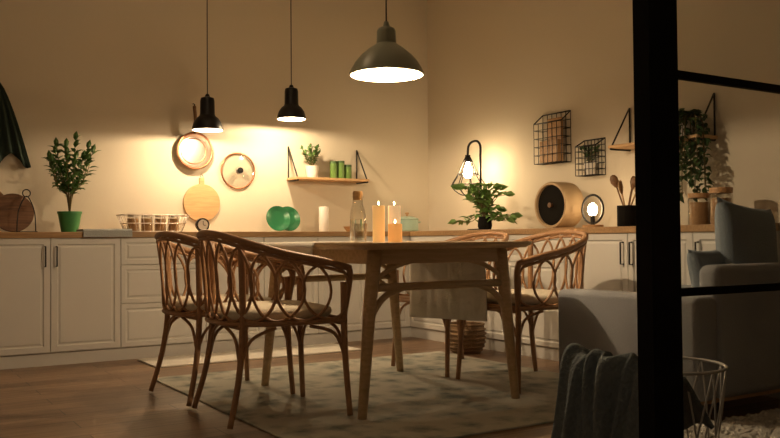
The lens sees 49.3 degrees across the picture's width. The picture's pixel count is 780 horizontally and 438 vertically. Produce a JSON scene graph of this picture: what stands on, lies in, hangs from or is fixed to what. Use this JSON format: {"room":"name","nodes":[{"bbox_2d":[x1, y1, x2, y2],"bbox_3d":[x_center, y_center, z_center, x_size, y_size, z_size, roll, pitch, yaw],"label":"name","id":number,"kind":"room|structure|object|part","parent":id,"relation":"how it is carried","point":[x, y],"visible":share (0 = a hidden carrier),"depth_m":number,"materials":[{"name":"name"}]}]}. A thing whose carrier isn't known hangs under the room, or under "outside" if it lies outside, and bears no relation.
{"room":"dining room","nodes":[
{"label":"dining room","id":0,"kind":"room"},
{"bbox_2d":[57,211,81,231],"bbox_3d":[-2.223,0.021,5.900,0.164,0.145,0.164,0,-2,-32],"label":"pot","id":1,"kind":"object","parent":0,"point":[69,221],"depth_m":5.84,"materials":[{"name":"green ceramic"}]},
{"bbox_2d":[0,0,428,231],"bbox_3d":[-2.250,-0.676,6.328,6.280,3.300,0.100,0,-2,-32],"label":"wall","id":2,"kind":"structure","parent":0,"point":[127,76],"depth_m":6.82,"materials":[{"name":"paint"}]},
{"bbox_2d":[0,83,30,167],"bbox_3d":[-2.747,-0.674,5.921,0.465,0.627,0.063,0,-2,-32],"label":"hanging towel","id":3,"kind":"object","parent":2,"relation":"hanging from","point":[11,140],"visible":1,"depth_m":5.96,"materials":[{"name":"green fabric"}]},
{"bbox_2d":[176,103,212,169],"bbox_3d":[-1.531,-0.649,6.659,0.296,0.527,0.076,0,-2,-32],"label":"frying pan","id":4,"kind":"object","parent":2,"relation":"attached to","point":[194,150],"visible":0.92,"depth_m":6.67,"materials":[{"name":"silver metal"}]},
{"bbox_3d":[-1.528,-0.776,6.655,0.028,0.225,0.058,0,-2,-32],"label":"handle","id":5,"kind":"part","parent":4,"relation":"part of","materials":[{"name":"brown wood"}]},
{"bbox_2d":[183,175,219,220],"bbox_3d":[-1.488,-0.168,6.717,0.300,0.382,0.019,0,-2,-32],"label":"serving board","id":6,"kind":"object","parent":2,"relation":"attached to","point":[201,200],"visible":0.93,"depth_m":6.71,"materials":[{"name":"brown wood"}]},
{"bbox_3d":[-1.489,-0.295,6.719,0.044,0.065,0.018,0,-2,-32],"label":"handle","id":7,"kind":"part","parent":6,"relation":"part of","materials":[{"name":"brown wood"}]},
{"bbox_2d":[221,152,254,188],"bbox_3d":[-1.216,-0.391,6.859,0.298,0.298,0.065,0,-2,-32],"label":"lid","id":8,"kind":"object","parent":2,"relation":"attached to","point":[239,170],"visible":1,"depth_m":6.85,"materials":[{"name":"orange metal"}]},
{"bbox_3d":[-1.208,-0.391,6.846,0.048,0.048,0.034,0,-2,-32],"label":"knob","id":9,"kind":"part","parent":8,"relation":"part of","materials":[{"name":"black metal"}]},
{"bbox_2d":[287,146,368,183],"bbox_3d":[-0.522,-0.460,7.222,0.690,0.301,0.201,0,-2,-32],"label":"wall shelf","id":10,"kind":"object","parent":2,"relation":"attached to","point":[317,179],"visible":1,"depth_m":7.15,"materials":[{"name":"brown wood"}]},
{"bbox_2d":[300,143,320,176],"bbox_3d":[-0.649,-0.487,7.128,0.176,0.287,0.163,-2,-2,45],"label":"potted herb","id":11,"kind":"object","parent":10,"relation":"on","point":[311,171],"visible":0.98,"depth_m":7.10,"materials":[{"name":"green plant"}]},
{"bbox_2d":[330,161,336,177],"bbox_3d":[-0.481,-0.418,7.249,0.064,0.151,0.064,0,-2,-32],"label":"canister","id":12,"kind":"object","parent":10,"relation":"on","point":[333,164],"visible":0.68,"depth_m":7.22,"materials":[{"name":"green"}]},
{"bbox_2d":[337,161,344,177],"bbox_3d":[-0.421,-0.420,7.286,0.064,0.156,0.064,0,-2,-32],"label":"canister","id":13,"kind":"object","parent":10,"relation":"on","point":[340,164],"visible":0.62,"depth_m":7.26,"materials":[{"name":"green"}]},
{"bbox_2d":[344,165,351,178],"bbox_3d":[-0.362,-0.404,7.323,0.064,0.126,0.064,0,-2,-32],"label":"canister","id":14,"kind":"object","parent":10,"relation":"on","point":[347,168],"visible":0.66,"depth_m":7.30,"materials":[{"name":"green metal"}]},
{"bbox_2d":[305,165,318,176],"bbox_3d":[-0.653,-0.394,7.129,0.116,0.100,0.116,0,-2,-32],"label":"pot","id":15,"kind":"object","parent":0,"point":[311,171],"depth_m":7.08,"materials":[{"name":"white ceramic"}]},
{"bbox_2d":[0,337,779,437],"bbox_3d":[-0.067,0.920,2.815,6.280,0.100,8.290,0,-2,-32],"label":"floor","id":16,"kind":"structure","parent":0,"point":[104,399],"depth_m":4.21,"materials":[{"name":"brown wood"}]},
{"bbox_2d":[0,236,410,369],"bbox_3d":[-1.736,0.551,6.169,4.158,0.830,0.647,0,-2,-32],"label":"base cabinet","id":17,"kind":"object","parent":16,"relation":"on","point":[63,301],"visible":0.48,"depth_m":5.73,"materials":[{"name":"white wood"}]},
{"bbox_3d":[-2.404,0.496,5.419,0.446,0.741,0.020,0,-2,-32],"label":"door panel","id":18,"kind":"part","parent":17,"relation":"part of","materials":[{"name":"white wood"}]},
{"bbox_3d":[-2.232,0.244,5.505,0.010,0.140,0.030,0,-2,-32],"label":"handle","id":19,"kind":"part","parent":17,"relation":"part of","materials":[{"name":"black metal"}]},
{"bbox_3d":[-2.172,0.244,5.542,0.010,0.140,0.030,0,-2,-32],"label":"handle","id":20,"kind":"part","parent":17,"relation":"part of","materials":[{"name":"black metal"}]},
{"bbox_3d":[-2.022,0.499,5.657,0.446,0.741,0.020,0,-2,-32],"label":"door panel","id":21,"kind":"part","parent":17,"relation":"part of","materials":[{"name":"white wood"}]},
{"bbox_3d":[-1.579,0.222,5.942,0.596,0.181,0.020,0,-2,-32],"label":"drawer","id":22,"kind":"part","parent":17,"relation":"part of","materials":[{"name":"white wood"}]},
{"bbox_3d":[-1.577,0.447,5.937,0.596,0.261,0.020,0,-2,-32],"label":"drawer","id":23,"kind":"part","parent":17,"relation":"part of","materials":[{"name":"white wood"}]},
{"bbox_3d":[-1.575,0.727,5.930,0.596,0.291,0.020,0,-2,-32],"label":"drawer","id":24,"kind":"part","parent":17,"relation":"part of","materials":[{"name":"white wood"}]},
{"bbox_3d":[-1.132,0.505,6.213,0.446,0.741,0.020,0,-2,-32],"label":"door panel","id":25,"kind":"part","parent":17,"relation":"part of","materials":[{"name":"white wood"}]},
{"bbox_3d":[-0.750,0.508,6.452,0.446,0.741,0.020,0,-2,-32],"label":"door panel","id":26,"kind":"part","parent":17,"relation":"part of","materials":[{"name":"white wood"}]},
{"bbox_3d":[-0.377,0.511,6.685,0.426,0.741,0.020,0,-2,-32],"label":"door panel","id":27,"kind":"part","parent":17,"relation":"part of","materials":[{"name":"white wood"}]},
{"bbox_3d":[-0.016,0.513,6.910,0.416,0.741,0.020,0,-2,-32],"label":"door panel","id":28,"kind":"part","parent":17,"relation":"part of","materials":[{"name":"white wood"}]},
{"bbox_2d":[0,223,779,237],"bbox_3d":[-0.620,0.077,4.935,4.778,0.040,3.948,0,-2,-32],"label":"countertop","id":29,"kind":"structure","parent":17,"relation":"on","point":[705,227],"depth_m":5.81,"materials":[{"name":"brown wood"}]},
{"bbox_2d":[0,193,33,231],"bbox_3d":[-2.597,-0.043,5.857,0.270,0.268,0.066,0,-2,-32],"label":"round cutting board","id":30,"kind":"object","parent":29,"relation":"on","point":[9,203],"visible":0.93,"depth_m":5.86,"materials":[{"name":"brown wood"}]},
{"bbox_2d":[16,189,37,231],"bbox_3d":[-2.484,-0.057,5.808,0.128,0.298,0.104,0,-2,-32],"label":"holder","id":31,"kind":"object","parent":29,"relation":"on","point":[24,189],"visible":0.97,"depth_m":5.80,"materials":[{"name":"black metal"}]},
{"bbox_2d":[43,131,100,231],"bbox_3d":[-2.220,-0.258,5.894,0.368,0.701,0.348,0,-1,-6],"label":"potted ficus","id":32,"kind":"object","parent":29,"relation":"on","point":[69,221],"visible":0.99,"depth_m":5.86,"materials":[{"name":"green plant"}]},
{"bbox_2d":[76,229,131,236],"bbox_3d":[-1.948,0.096,5.798,0.320,0.057,0.220,0,-2,-32],"label":"sink","id":33,"kind":"object","parent":29,"relation":"on","point":[86,232],"visible":1,"depth_m":5.71,"materials":[{"name":"grey metal"}]},
{"bbox_2d":[116,214,189,231],"bbox_3d":[-1.733,0.030,6.229,0.506,0.131,0.176,0,-2,-32],"label":"rack","id":34,"kind":"object","parent":29,"relation":"on","point":[132,223],"visible":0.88,"depth_m":6.18,"materials":[{"name":"silver metal"}]},
{"bbox_2d":[195,218,208,230],"bbox_3d":[-1.371,0.043,6.216,0.100,0.102,0.036,0,-2,-32],"label":"timer","id":35,"kind":"object","parent":29,"relation":"on","point":[201,223],"visible":0.93,"depth_m":6.20,"materials":[{"name":"black metal"}]},
{"bbox_2d":[266,206,289,231],"bbox_3d":[-0.918,0.000,6.905,0.210,0.215,0.099,0,-2,-32],"label":"plate","id":36,"kind":"object","parent":29,"relation":"on","point":[277,217],"visible":0.99,"depth_m":6.89,"materials":[{"name":"green ceramic"}]},
{"bbox_2d":[283,206,299,230],"bbox_3d":[-0.848,0.003,7.020,0.210,0.215,0.099,0,-2,-32],"label":"plate","id":37,"kind":"object","parent":29,"relation":"on","point":[294,215],"visible":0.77,"depth_m":7.03,"materials":[{"name":"green ceramic"}]},
{"bbox_2d":[319,206,328,231],"bbox_3d":[-0.547,-0.002,7.030,0.082,0.220,0.082,0,-2,-32],"label":"pillar candle","id":38,"kind":"object","parent":29,"relation":"on","point":[323,211],"visible":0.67,"depth_m":7.00,"materials":[{"name":"white wax"}]},
{"bbox_2d":[401,212,420,230],"bbox_3d":[0.149,0.027,7.406,0.205,0.170,0.226,-1,-1,17],"label":"enamel pot","id":39,"kind":"object","parent":29,"relation":"on","point":[409,223],"visible":0.71,"depth_m":7.32,"materials":[{"name":"green metal"}]},
{"bbox_3d":[0.149,-0.011,7.407,0.200,0.027,0.200,0,-2,-32],"label":"lid","id":40,"kind":"part","parent":39,"relation":"part of","materials":[{"name":"beige wood"}]},
{"bbox_2d":[452,140,483,229],"bbox_3d":[0.654,-0.272,6.924,0.281,0.734,0.334,0,-2,-32],"label":"table lamp","id":41,"kind":"object","parent":29,"relation":"on","point":[467,169],"visible":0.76,"depth_m":6.91,"materials":[{"name":"black metal"}]},
{"bbox_3d":[0.637,-0.399,6.950,0.076,0.130,0.076,0,-2,-32],"label":"bulb","id":42,"kind":"part","parent":41,"relation":"part of","materials":[{"name":"beige glass"}]},
{"bbox_2d":[447,181,522,229],"bbox_3d":[0.736,-0.104,6.441,0.411,0.375,0.647,0,-2,-32],"label":"plant","id":43,"kind":"object","parent":29,"relation":"on","point":[482,199],"visible":1,"depth_m":6.41,"materials":[{"name":"green plant"}]},
{"bbox_2d":[535,182,583,227],"bbox_3d":[1.197,-0.096,6.024,0.188,0.331,0.330,0,-2,-32],"label":"bread box","id":44,"kind":"object","parent":29,"relation":"on","point":[557,204],"visible":0.95,"depth_m":5.95,"materials":[{"name":"beige wood"}]},
{"bbox_3d":[1.141,-0.097,5.989,0.001,0.284,0.284,0,-2,-32],"label":"door","id":45,"kind":"part","parent":44,"relation":"part of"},
{"bbox_2d":[581,194,603,226],"bbox_3d":[1.355,-0.054,5.684,0.140,0.228,0.160,-1,-1,9],"label":"table lamp","id":46,"kind":"object","parent":29,"relation":"on","point":[592,208],"visible":0.91,"depth_m":5.66,"materials":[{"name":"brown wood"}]},
{"bbox_2d":[590,215,594,224],"bbox_3d":[1.355,0.007,5.683,0.030,0.065,0.030,0,-2,-32],"label":"socket","id":47,"kind":"object","parent":46,"relation":"attached to","point":[592,217],"depth_m":5.67,"materials":[{"name":"black metal"}]},
{"bbox_3d":[1.355,-0.063,5.684,0.066,0.085,0.066,0,-2,-32],"label":"bulb","id":48,"kind":"part","parent":46,"relation":"part of","materials":[{"name":"beige glass"}]},
{"bbox_2d":[610,175,635,225],"bbox_3d":[1.527,-0.117,5.484,0.189,0.341,0.210,0,-2,-32],"label":"utensil holder","id":49,"kind":"object","parent":29,"relation":"on","point":[626,214],"visible":0.76,"depth_m":5.44,"materials":[{"name":"black"}]},
{"bbox_2d":[688,193,710,224],"bbox_3d":[1.823,-0.058,5.010,0.130,0.190,0.130,0,-2,-32],"label":"storage jar","id":50,"kind":"object","parent":29,"relation":"on","point":[698,211],"visible":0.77,"depth_m":4.96,"materials":[{"name":"clear glass"}]},
{"bbox_3d":[1.823,-0.138,5.012,0.128,0.030,0.128,0,-2,-32],"label":"lid","id":51,"kind":"part","parent":50,"relation":"part of","materials":[{"name":"brown wood"}]},
{"bbox_2d":[709,187,732,223],"bbox_3d":[1.903,-0.074,4.883,0.130,0.215,0.130,0,-2,-32],"label":"storage jar","id":52,"kind":"object","parent":29,"relation":"on","point":[715,190],"visible":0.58,"depth_m":4.85,"materials":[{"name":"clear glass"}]},
{"bbox_3d":[1.902,-0.165,4.885,0.128,0.034,0.128,0,-2,-32],"label":"lid","id":53,"kind":"part","parent":52,"relation":"part of","materials":[{"name":"brown wood"}]},
{"bbox_2d":[137,343,360,367],"bbox_3d":[-0.957,0.949,5.956,1.500,0.012,0.440,0,-2,-32],"label":"kitchen mat","id":54,"kind":"object","parent":16,"relation":"on","point":[254,354],"visible":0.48,"depth_m":5.87,"materials":[{"name":"beige fabric"}]},
{"bbox_2d":[157,351,558,437],"bbox_3d":[0.058,0.908,4.568,2.050,0.010,2.170,0,-2,-32],"label":"area rug","id":55,"kind":"object","parent":16,"relation":"on","point":[418,401],"visible":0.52,"depth_m":4.24,"materials":[{"name":"beige carpet"}]},
{"bbox_2d":[149,231,295,406],"bbox_3d":[-0.899,0.486,4.448,0.618,0.846,0.631,1,-2,-35],"label":"dining chair","id":56,"kind":"object","parent":55,"relation":"on","point":[189,306],"visible":0.65,"depth_m":4.28,"materials":[{"name":"wicker"}]},
{"bbox_2d":[164,294,271,311],"bbox_3d":[-0.893,0.438,4.454,0.500,0.059,0.510,1,-2,-35],"label":"cushion","id":57,"kind":"object","parent":56,"relation":"on","point":[183,303],"depth_m":4.21,"materials":[{"name":"beige fabric"}]},
{"bbox_2d":[192,229,352,429],"bbox_3d":[-0.571,0.471,3.941,0.618,0.846,0.631,0,-2,-29],"label":"dining chair","id":58,"kind":"object","parent":55,"relation":"on","point":[239,315],"visible":1,"depth_m":3.75,"materials":[{"name":"wicker"}]},
{"bbox_2d":[210,300,331,321],"bbox_3d":[-0.564,0.423,3.946,0.500,0.059,0.510,0,-2,-29],"label":"cushion","id":59,"kind":"object","parent":58,"relation":"on","point":[225,312],"depth_m":3.73,"materials":[{"name":"beige fabric"}]},
{"bbox_2d":[261,241,531,419],"bbox_3d":[-0.034,0.512,4.446,1.010,0.780,1.310,0,-2,-32],"label":"dining table","id":60,"kind":"object","parent":55,"relation":"on","point":[390,256],"visible":0.83,"depth_m":4.02,"materials":[{"name":"brown wood"}]},
{"bbox_2d":[259,242,321,254],"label":"table runner","id":61,"kind":"object","parent":60,"relation":"on","point":[301,247],"depth_m":4.17,"materials":[{"name":"beige fabric"}]},
{"bbox_2d":[350,191,365,240],"bbox_3d":[-0.161,-0.015,4.241,0.080,0.248,0.080,0,-2,-32],"label":"glass carafe","id":62,"kind":"object","parent":60,"relation":"on","point":[360,228],"visible":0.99,"depth_m":4.21,"materials":[{"name":"clear glass"}]},
{"bbox_2d":[372,201,384,241],"bbox_3d":[-0.056,0.014,4.176,0.060,0.202,0.060,0,-2,-32],"label":"candle","id":63,"kind":"object","parent":60,"relation":"on","point":[378,211],"visible":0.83,"depth_m":4.15,"materials":[{"name":"brown wax"}]},
{"bbox_2d":[388,202,400,223],"bbox_3d":[0.021,0.013,4.194,0.062,0.202,0.062,0,-2,-32],"label":"candle","id":64,"kind":"object","parent":60,"relation":"on","point":[394,213],"visible":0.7,"depth_m":4.17,"materials":[{"name":"beige wax"}]},
{"bbox_2d":[388,220,401,241],"bbox_3d":[0.024,0.056,4.048,0.068,0.110,0.068,0,-2,-32],"label":"candle","id":65,"kind":"object","parent":60,"relation":"on","point":[394,230],"visible":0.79,"depth_m":4.02,"materials":[{"name":"orange wax"}]},
{"bbox_2d":[409,262,486,321],"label":"table runner","id":66,"kind":"object","parent":60,"relation":"on","point":[469,304],"depth_m":4.85,"materials":[{"name":"beige fabric"}]},
{"bbox_2d":[391,231,508,376],"bbox_3d":[0.411,0.496,5.279,0.618,0.846,0.631,1,-2,-35],"label":"dining chair","id":67,"kind":"object","parent":55,"relation":"on","point":[485,235],"visible":0.23,"depth_m":5.31,"materials":[{"name":"wicker"}]},
{"bbox_2d":[456,229,588,393],"bbox_3d":[0.769,0.480,4.724,0.618,0.846,0.631,0,-2,-30],"label":"dining chair","id":68,"kind":"object","parent":55,"relation":"on","point":[530,299],"visible":0.65,"depth_m":4.56,"materials":[{"name":"wicker"}]},
{"bbox_2d":[487,289,559,305],"bbox_3d":[0.762,0.432,4.721,0.500,0.059,0.510,0,-2,-30],"label":"cushion","id":69,"kind":"object","parent":68,"relation":"on","point":[527,297],"depth_m":4.49,"materials":[{"name":"beige fabric"}]},
{"bbox_2d":[450,321,486,353],"bbox_3d":[0.540,0.841,6.034,0.290,0.208,0.290,0,-2,-32],"label":"wicker basket","id":70,"kind":"object","parent":16,"relation":"on","point":[474,337],"visible":0.65,"depth_m":5.93,"materials":[{"name":"brown wicker"}]},
{"bbox_2d":[409,231,779,397],"bbox_3d":[1.288,0.517,5.773,0.647,0.830,3.330,0,-2,-32],"label":"base cabinet","id":71,"kind":"object","parent":16,"relation":"on","point":[610,258],"visible":0.27,"depth_m":5.50,"materials":[{"name":"white wood"}]},
{"bbox_3d":[0.329,0.507,6.772,0.020,0.741,0.616,0,-2,-32],"label":"door panel","id":72,"kind":"part","parent":71,"relation":"part of","materials":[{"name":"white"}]},
{"bbox_3d":[0.660,0.492,6.242,0.020,0.741,0.626,0,-2,-32],"label":"door panel","id":73,"kind":"part","parent":71,"relation":"part of","materials":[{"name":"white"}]},
{"bbox_3d":[0.978,0.196,5.737,0.020,0.181,0.576,0,-2,-32],"label":"drawer","id":74,"kind":"part","parent":71,"relation":"part of","materials":[{"name":"white wood"}]},
{"bbox_3d":[0.982,0.701,5.724,0.020,0.291,0.576,0,-2,-32],"label":"drawer","id":75,"kind":"part","parent":71,"relation":"part of","materials":[{"name":"white wood"}]},
{"bbox_3d":[0.980,0.421,5.731,0.020,0.261,0.576,0,-2,-32],"label":"drawer","id":76,"kind":"part","parent":71,"relation":"part of","materials":[{"name":"white wood"}]},
{"bbox_3d":[1.276,0.462,5.257,0.020,0.741,0.531,0,-2,-32],"label":"door panel","id":77,"kind":"part","parent":71,"relation":"part of","materials":[{"name":"white wood"}]},
{"bbox_3d":[1.376,0.204,5.053,0.030,0.140,0.010,0,-2,-32],"label":"handle","id":78,"kind":"part","parent":71,"relation":"part of","materials":[{"name":"black metal"}]},
{"bbox_3d":[1.413,0.202,4.994,0.030,0.140,0.010,0,-2,-32],"label":"handle","id":79,"kind":"part","parent":71,"relation":"part of","materials":[{"name":"black metal"}]},
{"bbox_3d":[1.541,0.450,4.833,0.020,0.741,0.461,0,-2,-32],"label":"door panel","id":80,"kind":"part","parent":71,"relation":"part of","materials":[{"name":"white wood"}]},
{"bbox_3d":[1.796,0.438,4.424,0.020,0.741,0.496,0,-2,-32],"label":"door panel","id":81,"kind":"part","parent":71,"relation":"part of","materials":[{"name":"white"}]},
{"bbox_2d":[632,0,683,437],"bbox_3d":[0.597,-0.807,1.933,0.095,3.300,0.045,0,-2,-32],"label":"post","id":82,"kind":"object","parent":16,"relation":"on","point":[655,47],"visible":1,"depth_m":1.89,"materials":[{"name":"black metal"}]},
{"bbox_2d":[558,197,779,404],"bbox_3d":[1.428,0.395,4.163,0.858,0.995,0.855,0,-2,-32],"label":"sofa","id":83,"kind":"object","parent":16,"relation":"on","point":[740,331],"visible":0.76,"depth_m":3.85,"materials":[{"name":"fabric"}]},
{"bbox_3d":[1.128,0.567,3.973,0.150,0.445,0.850,0,-2,-32],"label":"arm","id":84,"kind":"part","parent":83,"relation":"part of","materials":[{"name":"fabric"}]},
{"bbox_2d":[687,249,724,286],"bbox_3d":[1.487,0.285,3.940,0.240,0.293,0.128,0,-2,-32],"label":"throw pillow","id":85,"kind":"object","parent":83,"relation":"on","point":[696,260],"depth_m":3.90,"materials":[{"name":"grey fabric"}]},
{"bbox_3d":[1.677,0.493,3.879,0.700,0.580,0.115,0,-2,-32],"label":"backrest","id":86,"kind":"part","parent":83,"relation":"part of","materials":[{"name":"fabric"}]},
{"bbox_2d":[715,197,777,263],"bbox_3d":[1.712,0.167,4.072,0.476,0.547,0.172,0,-2,-32],"label":"cushion","id":87,"kind":"object","parent":83,"relation":"on","point":[743,235],"depth_m":4.00,"materials":[{"name":"grey fabric"}]},
{"bbox_2d":[637,355,727,437],"bbox_3d":[0.859,0.657,2.676,0.389,0.406,0.389,0,-2,-32],"label":"wire basket","id":88,"kind":"object","parent":16,"relation":"on","point":[717,422],"visible":0.42,"depth_m":2.58,"materials":[{"name":"grey"}]},
{"bbox_2d":[551,343,713,437],"bbox_3d":[0.734,0.628,2.601,0.412,0.465,0.442,0,-2,-32],"label":"throw blanket","id":89,"kind":"object","parent":88,"relation":"in","point":[597,393],"visible":0.7,"depth_m":2.52,"materials":[{"name":"grey fabric"}]},
{"bbox_2d":[684,408,779,437],"bbox_3d":[1.581,0.851,3.404,1.322,0.038,0.564,0,-2,-32],"label":"sheepskin rug","id":90,"kind":"object","parent":16,"relation":"on","point":[765,424],"visible":0.72,"depth_m":3.44,"materials":[{"name":"white fur"}]},
{"bbox_2d":[427,0,779,230],"bbox_3d":[2.567,-0.761,4.451,0.100,3.300,8.190,0,-2,-32],"label":"wall","id":91,"kind":"structure","parent":0,"point":[495,67],"depth_m":6.28,"materials":[{"name":"paint"}]},
{"bbox_2d":[533,110,570,164],"bbox_3d":[1.222,-0.613,6.408,0.103,0.387,0.309,0,-2,-32],"label":"wall basket","id":92,"kind":"object","parent":91,"relation":"attached to","point":[551,150],"visible":1,"depth_m":6.37,"materials":[{"name":"black metal"}]},
{"bbox_2d":[575,137,605,176],"bbox_3d":[1.430,-0.443,6.073,0.128,0.267,0.209,0,-2,-32],"label":"wall basket","id":93,"kind":"object","parent":91,"relation":"attached to","point":[590,169],"visible":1,"depth_m":6.05,"materials":[{"name":"black metal"}]},
{"bbox_2d":[584,162,596,174],"bbox_3d":[1.431,-0.359,6.071,0.090,0.085,0.090,0,-2,-32],"label":"pot","id":94,"kind":"object","parent":93,"relation":"on","point":[588,166],"depth_m":6.04,"materials":[{"name":"white ceramic"}]},
{"bbox_2d":[608,93,717,151],"bbox_3d":[1.741,-0.621,5.483,0.201,0.301,0.720,0,-2,-32],"label":"wall shelf","id":95,"kind":"object","parent":91,"relation":"attached to","point":[629,146],"visible":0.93,"depth_m":5.56,"materials":[{"name":"brown wood"}]},
{"bbox_2d":[679,108,714,202],"bbox_3d":[1.766,-0.385,5.252,0.334,0.614,0.474,0,-2,-32],"label":"trailing plant","id":96,"kind":"object","parent":95,"relation":"on","point":[689,124],"visible":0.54,"depth_m":5.16,"materials":[{"name":"green plant"}]},
{"bbox_3d":[1.855,-0.559,5.304,0.130,0.100,0.130,0,-2,-32],"label":"pot","id":97,"kind":"part","parent":96,"relation":"part of","materials":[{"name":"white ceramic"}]},
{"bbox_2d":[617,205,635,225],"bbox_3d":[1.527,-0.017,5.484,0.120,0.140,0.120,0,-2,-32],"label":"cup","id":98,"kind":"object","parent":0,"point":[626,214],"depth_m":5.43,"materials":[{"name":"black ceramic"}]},
{"bbox_3d":[-0.094,-2.478,2.899,6.280,0.100,8.290,0,-2,-32],"label":"ceiling","id":99,"kind":"structure","parent":0,"visible":0},
{"bbox_2d":[192,0,222,131],"bbox_3d":[-1.368,-1.497,6.361,0.228,1.671,0.228,0,-2,-32],"label":"pendant lamp","id":100,"kind":"object","parent":99,"relation":"hanging from","point":[206,121],"visible":1,"depth_m":6.29,"materials":[{"name":"black metal"}]},
{"bbox_3d":[-1.363,-0.799,6.344,0.228,0.272,0.228,0,-2,-32],"label":"lamp shade","id":101,"kind":"part","parent":100,"relation":"part of","materials":[{"name":"black metal"}]},
{"bbox_3d":[-1.369,-1.617,6.364,0.007,1.370,0.007,0,-1,-9],"label":"cord","id":102,"kind":"part","parent":100,"relation":"part of","materials":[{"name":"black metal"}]},
{"bbox_2d":[277,0,305,120],"bbox_3d":[-0.783,-1.558,6.728,0.228,1.541,0.228,0,-2,-32],"label":"pendant lamp","id":103,"kind":"object","parent":99,"relation":"hanging from","point":[291,110],"visible":1,"depth_m":6.66,"materials":[{"name":"black metal"}]},
{"bbox_3d":[-0.784,-1.678,6.731,0.007,1.240,0.007,-1,-2,35],"label":"cord","id":104,"kind":"part","parent":103,"relation":"part of","materials":[{"name":"black metal"}]},
{"bbox_3d":[-0.778,-0.924,6.713,0.228,0.272,0.228,0,-2,-32],"label":"lamp shade","id":105,"kind":"part","parent":103,"relation":"part of","materials":[{"name":"black metal"}]},
{"bbox_2d":[349,0,423,81],"bbox_3d":[-0.024,-1.570,4.455,0.394,1.641,0.394,0,-2,-32],"label":"pendant lamp","id":106,"kind":"object","parent":99,"relation":"hanging from","point":[386,60],"visible":1,"depth_m":4.37,"materials":[{"name":"grey metal"}]},
{"bbox_3d":[-0.025,-1.695,4.458,0.007,1.330,0.007,0,-1,-9],"label":"cord","id":107,"kind":"part","parent":106,"relation":"part of","materials":[{"name":"black metal"}]},
{"bbox_3d":[1.868,-0.828,2.726,2.910,3.240,0.002,0,-2,-32],"label":"glass pane","id":108,"kind":"object","parent":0,"visible":0},
{"bbox_2d":[678,70,779,93],"bbox_3d":[1.872,-0.323,2.714,2.910,0.019,0.014,0,-2,-32],"label":"bar","id":109,"kind":"object","parent":108,"relation":"attached to","point":[682,75],"visible":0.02,"depth_m":2.05,"materials":[{"name":"black metal"}]},
{"bbox_2d":[682,282,779,296],"bbox_3d":[1.876,0.177,2.701,2.910,0.019,0.014,0,-2,-32],"label":"bar","id":110,"kind":"object","parent":108,"relation":"attached to","point":[744,288],"visible":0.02,"depth_m":2.03,"materials":[{"name":"black"}]}
]}

